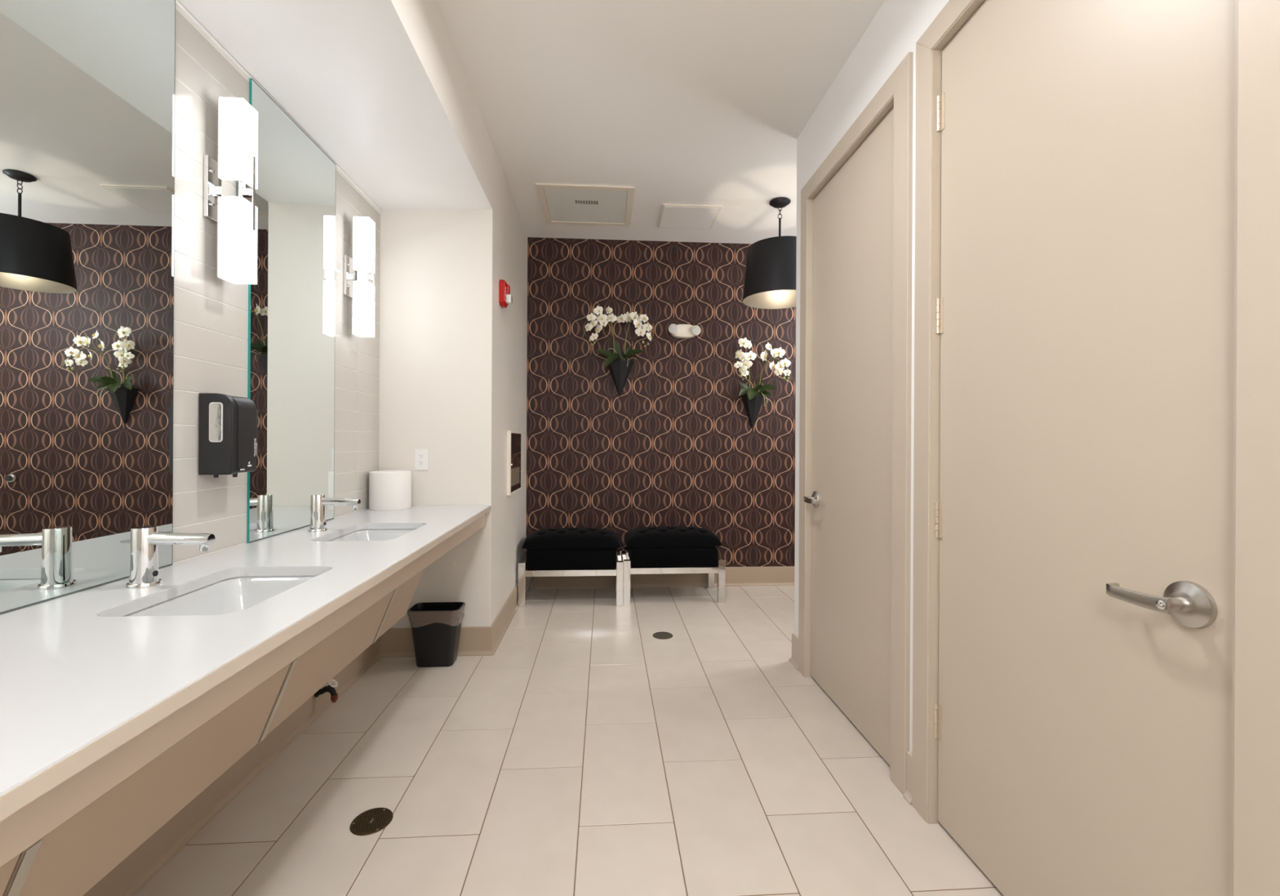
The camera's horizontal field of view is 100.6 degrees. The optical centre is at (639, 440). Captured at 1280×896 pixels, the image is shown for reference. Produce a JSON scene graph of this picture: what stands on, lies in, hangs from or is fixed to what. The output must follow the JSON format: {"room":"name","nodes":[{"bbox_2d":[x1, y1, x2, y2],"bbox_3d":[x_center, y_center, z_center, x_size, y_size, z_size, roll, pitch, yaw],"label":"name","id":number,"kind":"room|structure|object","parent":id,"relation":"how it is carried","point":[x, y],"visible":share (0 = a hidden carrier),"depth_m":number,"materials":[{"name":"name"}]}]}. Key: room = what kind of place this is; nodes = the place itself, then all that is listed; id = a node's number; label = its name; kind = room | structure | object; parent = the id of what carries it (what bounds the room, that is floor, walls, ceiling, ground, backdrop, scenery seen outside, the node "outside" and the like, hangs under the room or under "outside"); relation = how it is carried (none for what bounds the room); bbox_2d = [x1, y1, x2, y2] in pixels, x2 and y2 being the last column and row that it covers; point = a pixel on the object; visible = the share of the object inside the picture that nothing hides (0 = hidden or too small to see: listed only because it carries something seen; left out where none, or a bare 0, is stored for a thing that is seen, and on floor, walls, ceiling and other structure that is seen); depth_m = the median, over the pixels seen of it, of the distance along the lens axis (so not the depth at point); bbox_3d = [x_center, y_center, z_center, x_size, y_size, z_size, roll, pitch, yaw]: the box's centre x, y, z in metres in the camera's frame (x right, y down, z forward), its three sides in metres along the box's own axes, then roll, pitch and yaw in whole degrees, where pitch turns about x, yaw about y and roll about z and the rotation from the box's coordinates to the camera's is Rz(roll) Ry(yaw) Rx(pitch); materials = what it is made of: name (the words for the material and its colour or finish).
{"room":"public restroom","nodes":[
{"label":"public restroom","id":0,"kind":"room"},
{"bbox_2d":[173,3,380,564],"bbox_3d":[-1.442,-0.052,1.419,0.120,2.560,3.220,0,0,-4],"label":"wall","id":1,"kind":"structure","parent":0,"point":[211,312],"depth_m":1.75,"materials":[{"name":"white tile"}]},
{"bbox_2d":[0,0,175,613],"bbox_3d":[-1.365,-0.470,1.264,0.008,1.675,0.623,0,0,-4],"label":"wall mirror","id":2,"kind":"object","parent":1,"relation":"attached to","point":[87,87],"visible":1,"depth_m":1.30,"materials":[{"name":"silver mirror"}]},
{"bbox_2d":[198,392,257,477],"bbox_3d":[-1.349,-0.017,1.743,0.107,0.269,0.127,0,0,-4],"label":"soap dispenser","id":3,"kind":"object","parent":1,"relation":"attached to","point":[228,430],"visible":1,"depth_m":1.69,"materials":[{"name":"grey plastic"}]},
{"bbox_2d":[203,96,257,284],"bbox_3d":[-1.335,-0.817,1.746,0.128,0.580,0.090,0,0,-4],"label":"wall sconce","id":4,"kind":"object","parent":1,"relation":"attached to","point":[230,183],"visible":1,"depth_m":1.71,"materials":[{"name":"silver metal"}]},
{"bbox_2d":[82,637,380,895],"bbox_3d":[-1.379,1.148,1.424,0.023,0.160,3.220,0,0,-4],"label":"baseboard","id":5,"kind":"structure","parent":1,"relation":"attached to","point":[131,873],"depth_m":1.75,"materials":[{"name":"beige rubber"}]},
{"bbox_2d":[0,505,491,821],"bbox_3d":[-1.058,0.384,1.445,0.654,0.028,3.217,0,0,-4],"label":"countertop","id":6,"kind":"structure","parent":1,"relation":"attached to","point":[81,678],"depth_m":1.00,"materials":[{"name":"white stone"}]},
{"bbox_2d":[125,525,215,588],"bbox_3d":[-1.204,0.295,1.363,0.198,0.149,0.069,0,0,-4],"label":"faucet","id":7,"kind":"object","parent":6,"relation":"on","point":[145,540],"visible":1,"depth_m":1.35,"materials":[{"name":"silver metal"}]},
{"bbox_2d":[123,575,316,616],"bbox_3d":[-1.032,0.473,1.347,0.360,0.148,0.502,0,0,-4],"label":"undermount sink","id":8,"kind":"object","parent":6,"relation":"in","point":[233,594],"visible":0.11,"depth_m":1.52,"materials":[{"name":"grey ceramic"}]},
{"bbox_2d":[0,514,484,895],"bbox_3d":[-1.087,0.564,1.442,0.598,0.332,3.216,0,0,-4],"label":"skirt","id":9,"kind":"object","parent":6,"relation":"attached to","point":[63,842],"visible":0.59,"depth_m":0.89,"materials":[{"name":"beige laminate"}]},
{"bbox_2d":[307,493,360,532],"bbox_3d":[-1.257,0.294,2.185,0.198,0.149,0.069,0,0,-4],"label":"faucet","id":10,"kind":"object","parent":6,"relation":"on","point":[318,501],"visible":1,"depth_m":2.17,"materials":[{"name":"silver metal"}]},
{"bbox_2d":[327,528,417,541],"bbox_3d":[-1.093,0.472,2.183,0.364,0.148,0.502,0,0,-4],"label":"undermount sink","id":11,"kind":"object","parent":6,"relation":"in","point":[363,535],"visible":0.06,"depth_m":2.39,"materials":[{"name":"grey ceramic"}]},
{"bbox_2d":[368,470,411,510],"bbox_3d":[-1.367,0.266,2.909,0.210,0.204,0.210,0,0,-4],"label":"paper roll","id":12,"kind":"object","parent":6,"relation":"on","point":[388,490],"visible":1,"depth_m":2.82,"materials":[{"name":"white paper"}]},
{"bbox_2d":[175,0,381,211],"bbox_3d":[-1.375,-1.312,1.423,0.006,0.010,3.220,0,0,-4],"label":"trim","id":13,"kind":"structure","parent":1,"relation":"attached to","point":[177,2],"depth_m":1.85,"materials":[{"name":"white paint"}]},
{"bbox_2d":[247,78,335,542],"bbox_3d":[-1.427,-0.470,2.213,0.008,1.675,0.599,0,0,-4],"label":"wall mirror","id":14,"kind":"object","parent":1,"relation":"attached to","point":[291,304],"visible":1,"depth_m":2.16,"materials":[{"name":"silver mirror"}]},
{"bbox_2d":[314,678,337,702],"bbox_3d":[-1.393,1.112,2.367,0.090,0.100,0.044,0,0,-4],"label":"valve","id":15,"kind":"object","parent":1,"relation":"attached to","point":[334,695],"visible":0.88,"depth_m":2.36,"materials":[{"name":"black metal"}]},
{"bbox_2d":[330,693,337,702],"bbox_3d":[-1.363,1.146,2.369,0.028,0.032,0.028,0,0,-4],"label":"outlet","id":16,"kind":"object","parent":15,"relation":"attached to","point":[334,696],"depth_m":2.36,"materials":[{"name":"orange metal"}]},
{"bbox_2d":[343,216,375,337],"bbox_3d":[-1.394,-0.817,2.656,0.128,0.580,0.090,0,0,-4],"label":"wall sconce","id":17,"kind":"object","parent":1,"relation":"attached to","point":[358,271],"visible":1,"depth_m":2.62,"materials":[{"name":"silver metal"}]},
{"bbox_2d":[177,0,493,208],"bbox_3d":[-1.110,-1.510,1.440,0.730,0.390,3.220,0,0,-4],"label":"soffit","id":18,"kind":"structure","parent":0,"point":[382,87],"depth_m":2.04,"materials":[{"name":"beige paint"}]},
{"bbox_2d":[378,147,527,627],"bbox_3d":[-1.277,-0.239,3.732,0.750,2.935,1.375,0,0,-4],"label":"wall","id":19,"kind":"structure","parent":0,"point":[453,361],"depth_m":3.06,"materials":[{"name":"beige paint"}]},
{"bbox_2d":[414,448,428,470],"bbox_3d":[-1.251,0.106,3.041,0.077,0.122,0.008,0,0,-4],"label":"power outlet","id":20,"kind":"object","parent":19,"relation":"attached to","point":[421,455],"visible":1,"depth_m":3.04,"materials":[{"name":"white plastic"}]},
{"bbox_2d":[417,453,424,465],"bbox_3d":[-1.251,0.106,3.039,0.034,0.068,0.003,0,0,-4],"label":"receptacle","id":21,"kind":"object","parent":20,"relation":"attached to","point":[420,455],"depth_m":3.04,"materials":[{"name":"grey plastic"}]},
{"bbox_2d":[378,626,493,657],"bbox_3d":[-1.168,1.149,3.039,0.655,0.160,0.023,0,0,-4],"label":"baseboard","id":22,"kind":"structure","parent":19,"relation":"attached to","point":[473,640],"depth_m":3.04,"materials":[{"name":"beige rubber"}]},
{"bbox_2d":[490,581,518,654],"bbox_3d":[-0.898,1.151,3.746,0.023,0.160,1.398,0,0,-4],"label":"baseboard","id":23,"kind":"structure","parent":19,"relation":"attached to","point":[500,624],"depth_m":3.43,"materials":[{"name":"beige rubber"}]},
{"bbox_2d":[498,279,512,307],"bbox_3d":[-0.837,-0.918,3.324,0.066,0.158,0.116,0,0,-4],"label":"fire alarm","id":24,"kind":"object","parent":19,"relation":"attached to","point":[505,299],"visible":1,"depth_m":3.28,"materials":[{"name":"red plastic"}]},
{"bbox_2d":[506,284,510,293],"bbox_3d":[-0.830,-0.945,3.346,0.016,0.072,0.046,0,0,-4],"label":"grille","id":25,"kind":"object","parent":24,"relation":"attached to","point":[508,286],"depth_m":3.32,"materials":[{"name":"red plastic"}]},
{"bbox_2d":[506,430,522,495],"bbox_3d":[-0.893,0.148,3.805,0.028,0.434,0.490,0,0,-4],"label":"dispenser","id":26,"kind":"object","parent":19,"relation":"attached to","point":[514,438],"visible":1,"depth_m":3.71,"materials":[{"name":"silver metal"}]},
{"bbox_2d":[133,585,1003,895],"bbox_3d":[0.872,1.290,1.508,4.850,0.100,6.295,0,0,-4],"label":"floor","id":27,"kind":"structure","parent":0,"point":[593,753],"depth_m":1.92,"materials":[{"name":"beige tile"}]},
{"bbox_2d":[349,807,393,835],"bbox_3d":[-0.868,1.229,1.720,0.126,0.003,0.126,0,0,-4],"label":"floor drain","id":28,"kind":"object","parent":27,"relation":"on","point":[372,820],"visible":1,"depth_m":1.72,"materials":[{"name":"brown metal"}]},
{"bbox_2d":[407,601,465,666],"bbox_3d":[-1.125,1.073,2.943,0.285,0.314,0.170,0,0,-4],"label":"waste bin","id":29,"kind":"object","parent":27,"relation":"on","point":[436,626],"visible":1,"depth_m":2.88,"materials":[{"name":"black plastic"}]},
{"bbox_2d":[518,527,623,607],"bbox_3d":[-0.527,0.963,4.178,0.779,0.539,0.455,0,0,-4],"label":"tufted bench","id":30,"kind":"object","parent":27,"relation":"on","point":[558,551],"visible":1,"depth_m":3.97,"materials":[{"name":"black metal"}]},
{"bbox_2d":[521,527,621,549],"bbox_3d":[-0.526,0.759,4.178,0.755,0.132,0.444,0,0,-4],"label":"tufted cushion","id":31,"kind":"object","parent":30,"relation":"on","point":[558,538],"depth_m":3.98,"materials":[{"name":"black fabric"}]},
{"bbox_2d":[653,631,672,639],"bbox_3d":[0.145,1.235,3.377,0.129,0.002,0.129,0,0,-4],"label":"floor drain","id":32,"kind":"object","parent":27,"relation":"on","point":[662,635],"visible":1,"depth_m":3.37,"materials":[{"name":"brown metal"}]},
{"bbox_2d":[622,525,725,604],"bbox_3d":[0.251,0.967,4.269,0.779,0.539,0.455,0,0,-4],"label":"tufted bench","id":33,"kind":"object","parent":27,"relation":"on","point":[664,549],"visible":1,"depth_m":4.06,"materials":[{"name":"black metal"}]},
{"bbox_2d":[624,525,722,547],"bbox_3d":[0.252,0.763,4.269,0.755,0.132,0.444,0,0,-4],"label":"tufted cushion","id":34,"kind":"object","parent":33,"relation":"on","point":[664,536],"depth_m":4.08,"materials":[{"name":"black fabric"}]},
{"bbox_2d":[525,236,795,567],"bbox_3d":[1.049,-0.226,4.623,4.107,2.935,0.100,0,0,-4],"label":"wall","id":35,"kind":"structure","parent":0,"point":[678,446],"depth_m":4.51,"materials":[{"name":"paper"}]},
{"bbox_2d":[608,360,634,397],"bbox_3d":[-0.166,-0.520,4.440,0.236,0.309,0.104,0,0,-4],"label":"wall planter","id":36,"kind":"object","parent":35,"relation":"attached to","point":[620,371],"visible":0.83,"depth_m":4.44,"materials":[{"name":"black ceramic"}]},
{"bbox_2d":[582,305,652,367],"bbox_3d":[-0.186,-0.847,4.348,0.567,0.504,0.200,0,0,-4],"label":"orchid plant","id":37,"kind":"object","parent":36,"relation":"in","point":[602,318],"visible":1,"depth_m":4.33,"materials":[{"name":"beige plant"}]},
{"bbox_2d":[533,565,794,588],"bbox_3d":[1.020,1.161,4.560,3.957,0.160,0.023,0,0,-4],"label":"baseboard","id":38,"kind":"structure","parent":35,"relation":"attached to","point":[782,575],"depth_m":4.52,"materials":[{"name":"beige rubber"}]},
{"bbox_2d":[668,323,701,337],"bbox_3d":[0.373,-0.931,4.490,0.274,0.114,0.076,0,0,-4],"label":"emergency light","id":39,"kind":"object","parent":35,"relation":"attached to","point":[679,331],"visible":1,"depth_m":4.47,"materials":[{"name":"beige plastic"}]},
{"bbox_2d":[741,394,764,429],"bbox_3d":[0.971,-0.243,4.515,0.204,0.304,0.104,0,0,-4],"label":"wall planter","id":40,"kind":"object","parent":35,"relation":"attached to","point":[753,406],"visible":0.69,"depth_m":4.52,"materials":[{"name":"black ceramic"}]},
{"bbox_2d":[733,337,791,405],"bbox_3d":[1.008,-0.574,4.425,0.472,0.567,0.192,0,0,-4],"label":"orchid plant","id":41,"kind":"object","parent":40,"relation":"in","point":[752,392],"visible":1,"depth_m":4.41,"materials":[{"name":"beige plant"}]},
{"bbox_2d":[437,0,884,244],"bbox_3d":[0.888,-1.745,1.508,4.850,0.100,6.295,0,0,-4],"label":"ceiling","id":42,"kind":"structure","parent":0,"point":[692,102],"depth_m":2.60,"materials":[{"name":"white paint"}]},
{"bbox_2d":[535,182,635,226],"bbox_3d":[-0.383,-1.696,3.845,0.656,0.011,0.636,0,0,-4],"label":"ceiling vent","id":43,"kind":"object","parent":42,"relation":"in","point":[561,203],"visible":1,"depth_m":3.81,"materials":[{"name":"beige plastic"}]},
{"bbox_2d":[657,203,721,229],"bbox_3d":[0.364,-1.691,4.019,0.428,0.012,0.408,0,0,-4],"label":"access panel","id":44,"kind":"object","parent":42,"relation":"attached to","point":[672,215],"visible":1,"depth_m":3.98,"materials":[{"name":"beige plastic"}]},
{"bbox_2d":[742,196,796,308],"bbox_3d":[0.988,-1.345,3.756,0.516,0.698,0.516,0,0,-4],"label":"drum pendant","id":45,"kind":"object","parent":42,"relation":"hanging from","point":[770,278],"visible":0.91,"depth_m":3.59,"materials":[{"name":"black fabric"}]},
{"bbox_2d":[794,0,949,753],"bbox_3d":[2.136,-0.221,0.801,2.235,2.935,4.520,0,0,-4],"label":"wall","id":46,"kind":"structure","parent":0,"point":[895,30],"depth_m":2.19,"materials":[{"name":"white paint"}]},
{"bbox_2d":[788,632,798,670],"bbox_3d":[0.858,1.160,2.940,0.023,0.160,0.131,0,0,-4],"label":"baseboard","id":47,"kind":"structure","parent":46,"relation":"attached to","point":[793,660],"depth_m":2.94,"materials":[{"name":"beige paint"}]},
{"bbox_2d":[798,52,913,794],"bbox_3d":[0.940,-0.058,2.366,0.156,2.597,1.024,0,0,-4],"label":"door","id":48,"kind":"structure","parent":46,"relation":"in","point":[856,207],"depth_m":2.24,"materials":[{"name":"beige paint"}]},
{"bbox_2d":[902,750,912,804],"bbox_3d":[0.930,1.161,1.831,0.023,0.160,0.041,0,0,-4],"label":"baseboard","id":49,"kind":"object","parent":46,"relation":"attached to","point":[907,795],"visible":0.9,"depth_m":1.84,"materials":[{"name":"beige paint"}]},
{"bbox_2d":[911,0,1279,895],"bbox_3d":[1.010,-0.058,1.308,0.156,2.597,1.012,0,0,-4],"label":"door","id":50,"kind":"structure","parent":46,"relation":"in","point":[1096,602],"depth_m":1.16,"materials":[{"name":"beige paint"}]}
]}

